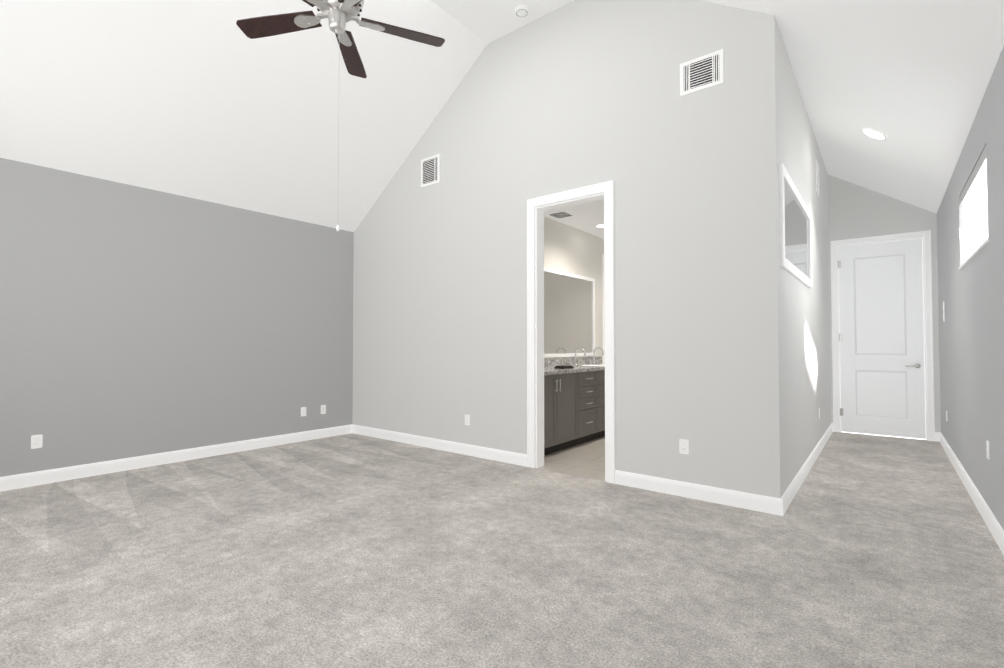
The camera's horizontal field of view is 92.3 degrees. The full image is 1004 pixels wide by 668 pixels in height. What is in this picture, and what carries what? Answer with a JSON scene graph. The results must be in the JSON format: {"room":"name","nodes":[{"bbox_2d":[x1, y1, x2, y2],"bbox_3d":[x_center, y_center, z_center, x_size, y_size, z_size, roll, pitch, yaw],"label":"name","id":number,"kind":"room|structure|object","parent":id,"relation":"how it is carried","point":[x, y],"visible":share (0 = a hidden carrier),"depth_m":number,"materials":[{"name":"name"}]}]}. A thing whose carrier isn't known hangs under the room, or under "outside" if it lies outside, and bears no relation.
{"room":"empty bedroom","nodes":[
{"label":"empty bedroom","id":0,"kind":"room"},
{"bbox_2d":[0,158,353,476],"bbox_3d":[-3.511,-0.076,4.829,0.120,2.760,4.840,-1,-2,38],"label":"wall","id":1,"kind":"structure","parent":0,"point":[135,321],"depth_m":4.80,"materials":[{"name":"grey paint"}]},
{"bbox_2d":[31,434,42,448],"bbox_3d":[-3.973,0.919,4.122,0.008,0.115,0.072,-1,-2,38],"label":"electrical outlet","id":2,"kind":"object","parent":1,"relation":"attached to","point":[36,441],"visible":1,"depth_m":4.12,"materials":[{"name":"white plastic"}]},
{"bbox_2d":[0,424,351,490],"bbox_3d":[-3.449,1.246,4.770,0.016,0.115,4.570,-1,-2,38],"label":"baseboard","id":3,"kind":"structure","parent":1,"relation":"attached to","point":[23,480],"depth_m":4.78,"materials":[{"name":"white wood"}]},
{"bbox_2d":[301,407,305,416],"bbox_3d":[-2.472,0.968,6.014,0.008,0.115,0.072,-1,-2,38],"label":"electrical outlet","id":4,"kind":"object","parent":1,"relation":"attached to","point":[303,411],"visible":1,"depth_m":6.01,"materials":[{"name":"white plastic"}]},
{"bbox_2d":[321,405,325,413],"bbox_3d":[-2.305,0.975,6.226,0.008,0.115,0.072,-1,-2,38],"label":"electrical outlet","id":5,"kind":"object","parent":1,"relation":"attached to","point":[323,409],"visible":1,"depth_m":6.22,"materials":[{"name":"white plastic"}]},
{"bbox_2d":[0,432,1003,667],"bbox_3d":[0.262,1.347,4.455,6.460,0.100,8.990,-1,-2,38],"label":"floor carpet","id":6,"kind":"object","parent":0,"point":[351,550],"visible":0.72,"depth_m":2.60,"materials":[{"name":"grey carpet"}]},
{"bbox_2d":[0,0,1003,231],"bbox_3d":[0.262,-2.289,4.533,6.460,1.861,8.990,-1,-2,38],"label":"ceiling","id":7,"kind":"structure","parent":0,"point":[208,100],"depth_m":4.28,"materials":[{"name":"white paint"}]},
{"bbox_2d":[236,0,444,230],"bbox_3d":[-0.990,-1.878,2.869,1.272,2.555,1.268,-1,-2,38],"label":"ceiling fan","id":8,"kind":"object","parent":7,"relation":"hanging from","point":[338,14],"visible":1,"depth_m":2.98,"materials":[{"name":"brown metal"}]},
{"bbox_2d":[515,5,528,16],"bbox_3d":[0.191,-3.099,4.639,0.136,0.036,0.136,-1,-2,38],"label":"smoke detector","id":9,"kind":"object","parent":7,"relation":"attached to","point":[521,10],"visible":0.98,"depth_m":4.61,"materials":[{"name":"white plastic"}]},
{"bbox_2d":[862,129,886,139],"bbox_3d":[3.563,-1.911,4.619,0.194,0.130,0.230,-1,-2,38],"label":"recessed light","id":10,"kind":"object","parent":7,"relation":"in","point":[874,134],"visible":1,"depth_m":4.61,"materials":[{"name":"white plastic"}]},
{"bbox_2d":[352,0,782,497],"bbox_3d":[-0.047,-0.898,5.112,5.220,4.417,0.120,-1,-2,38],"label":"wall","id":11,"kind":"structure","parent":0,"point":[574,94],"depth_m":4.18,"materials":[{"name":"grey paint"}]},
{"bbox_2d":[421,154,439,186],"bbox_3d":[-0.848,-1.922,5.688,0.310,0.330,0.006,-1,-2,38],"label":"air vent","id":12,"kind":"object","parent":11,"relation":"in","point":[430,170],"visible":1,"depth_m":5.68,"materials":[{"name":"white plastic"}]},
{"bbox_2d":[352,424,526,466],"bbox_3d":[-0.880,1.265,5.639,2.901,0.115,0.016,-1,-2,38],"label":"baseboard","id":13,"kind":"structure","parent":11,"relation":"attached to","point":[520,459],"depth_m":5.43,"materials":[{"name":"white wood"}]},
{"bbox_2d":[465,414,469,425],"bbox_3d":[-0.378,0.936,5.253,0.072,0.115,0.008,-1,-2,38],"label":"electrical outlet","id":14,"kind":"object","parent":11,"relation":"attached to","point":[467,419],"visible":1,"depth_m":5.25,"materials":[{"name":"white plastic"}]},
{"bbox_2d":[527,180,614,483],"bbox_3d":[0.662,-0.018,4.536,0.921,2.632,0.182,-1,-2,38],"label":"door frame","id":15,"kind":"structure","parent":11,"relation":"attached to","point":[535,304],"depth_m":4.70,"materials":[{"name":"white wood"}]},
{"bbox_2d":[679,439,688,454],"bbox_3d":[1.438,0.891,3.814,0.072,0.115,0.008,-1,-2,38],"label":"electrical outlet","id":16,"kind":"object","parent":11,"relation":"attached to","point":[683,446],"visible":1,"depth_m":3.81,"materials":[{"name":"white plastic"}]},
{"bbox_2d":[615,470,775,514],"bbox_3d":[1.455,1.225,3.788,1.218,0.115,0.016,-1,-2,38],"label":"baseboard","id":17,"kind":"structure","parent":11,"relation":"attached to","point":[761,503],"depth_m":3.72,"materials":[{"name":"white wood"}]},
{"bbox_2d":[680,49,722,95],"bbox_3d":[1.560,-2.044,3.781,0.325,0.260,0.006,-1,-2,38],"label":"air vent","id":18,"kind":"object","parent":11,"relation":"in","point":[701,72],"visible":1,"depth_m":3.78,"materials":[{"name":"white plastic"}]},
{"bbox_2d":[539,436,604,480],"bbox_3d":[1.242,1.395,6.688,5.220,0.100,4.270,-1,-2,38],"label":"floor","id":19,"kind":"structure","parent":0,"point":[586,459],"depth_m":4.99,"materials":[{"name":"beige tile"}]},
{"bbox_2d":[544,367,604,455],"bbox_3d":[0.943,0.897,6.215,0.687,0.874,2.780,-1,-2,38],"label":"bathroom vanity","id":20,"kind":"object","parent":19,"relation":"on","point":[574,401],"depth_m":5.57,"materials":[{"name":"brown wood"}]},
{"bbox_2d":[544,363,604,374],"bbox_3d":[0.941,0.440,6.227,0.682,0.040,2.800,-1,-2,38],"label":"countertop","id":21,"kind":"structure","parent":20,"relation":"on","point":[567,366],"depth_m":5.87,"materials":[{"name":"grey stone"}]},
{"bbox_2d":[544,217,603,362],"bbox_3d":[0.976,-0.090,6.932,0.120,2.880,4.030,-1,-2,38],"label":"wall","id":22,"kind":"structure","parent":0,"point":[570,249],"depth_m":7.03,"materials":[{"name":"white paint"}]},
{"bbox_2d":[544,268,594,357],"bbox_3d":[0.697,-0.275,6.468,0.025,1.170,2.290,-1,-2,38],"label":"bathroom mirror","id":23,"kind":"object","parent":22,"relation":"attached to","point":[569,314],"visible":0.4,"depth_m":6.76,"materials":[{"name":"white mirror"}]},
{"bbox_2d":[544,355,603,366],"bbox_3d":[0.681,0.375,6.434,0.020,0.100,2.800,-1,-2,38],"label":"backsplash","id":24,"kind":"structure","parent":22,"relation":"attached to","point":[598,359],"depth_m":6.73,"materials":[{"name":"grey stone"}]},
{"bbox_2d":[602,254,604,362],"bbox_3d":[1.901,0.058,7.976,0.027,2.630,0.980,-1,-2,38],"label":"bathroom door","id":25,"kind":"structure","parent":22,"relation":"in","point":[603,308],"depth_m":7.61,"materials":[{"name":"white wood"}]},
{"bbox_2d":[544,199,603,238],"bbox_3d":[2.108,-1.589,6.066,2.770,0.080,4.030,-1,-2,38],"label":"ceiling","id":26,"kind":"structure","parent":0,"point":[588,217],"depth_m":6.39,"materials":[{"name":"white paint"}]},
{"bbox_2d":[546,210,575,218],"bbox_3d":[0.759,-1.539,6.223,0.280,0.013,0.280,-1,-2,38],"label":"ceiling vent","id":27,"kind":"object","parent":26,"relation":"in","point":[560,214],"visible":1,"depth_m":6.20,"materials":[{"name":"white plastic"}]},
{"bbox_2d":[777,24,830,493],"bbox_3d":[3.240,-0.474,5.144,0.120,3.570,4.030,-1,-2,38],"label":"wall","id":28,"kind":"structure","parent":0,"point":[805,352],"depth_m":4.51,"materials":[{"name":"grey paint"}]},
{"bbox_2d":[779,163,811,287],"bbox_3d":[2.591,-0.859,4.219,0.022,0.760,1.760,-1,-2,38],"label":"mirror","id":29,"kind":"object","parent":28,"relation":"attached to","point":[795,242],"visible":1,"depth_m":4.04,"materials":[{"name":"white"}]},
{"bbox_2d":[776,423,832,515],"bbox_3d":[3.254,1.251,5.009,0.023,0.115,4.166,-1,-2,38],"label":"baseboard","id":30,"kind":"structure","parent":28,"relation":"attached to","point":[782,503],"depth_m":4.09,"materials":[{"name":"white wood"}]},
{"bbox_2d":[816,159,819,196],"bbox_3d":[3.684,-1.819,5.632,0.006,0.360,0.300,-1,-2,38],"label":"air vent","id":31,"kind":"object","parent":28,"relation":"in","point":[817,177],"visible":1,"depth_m":5.62,"materials":[{"name":"white plastic"}]},
{"bbox_2d":[828,175,940,431],"bbox_3d":[3.017,-0.836,7.978,6.460,4.417,0.120,-1,-2,38],"label":"wall","id":32,"kind":"structure","parent":0,"point":[855,211],"depth_m":6.38,"materials":[{"name":"grey paint"}]},
{"bbox_2d":[838,238,925,439],"bbox_3d":[4.960,0.066,6.340,0.880,2.542,0.094,-1,-2,38],"label":"hall door","id":33,"kind":"structure","parent":32,"relation":"in","point":[882,373],"depth_m":6.33,"materials":[{"name":"white wood"}]},
{"bbox_2d":[831,230,934,440],"bbox_3d":[4.993,0.024,6.375,1.039,2.627,0.146,-1,-2,38],"label":"door frame","id":34,"kind":"structure","parent":32,"relation":"attached to","point":[928,340],"depth_m":6.14,"materials":[{"name":"white wood"}]},
{"bbox_2d":[937,46,1003,529],"bbox_3d":[2.746,-0.171,2.517,0.120,2.850,8.990,-1,-2,38],"label":"wall","id":35,"kind":"structure","parent":0,"point":[971,327],"depth_m":3.50,"materials":[{"name":"grey paint"}]},
{"bbox_2d":[936,432,1003,554],"bbox_3d":[2.683,1.198,2.537,0.040,0.115,8.750,-1,-2,38],"label":"baseboard","id":36,"kind":"structure","parent":35,"relation":"attached to","point":[993,525],"depth_m":3.56,"materials":[{"name":"white wood"}]},
{"bbox_2d":[959,145,987,268],"bbox_3d":[3.611,-0.901,3.647,0.117,0.640,1.450,-1,-2,38],"label":"window","id":37,"kind":"structure","parent":35,"relation":"in","point":[973,198],"depth_m":3.62,"materials":[{"name":"white glass"}]},
{"bbox_2d":[986,440,988,458],"bbox_3d":[3.227,0.770,3.207,0.008,0.115,0.072,-1,-2,38],"label":"outlet","id":38,"kind":"object","parent":35,"relation":"attached to","point":[987,447],"visible":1,"depth_m":3.20,"materials":[{"name":"white plastic"}]}
]}

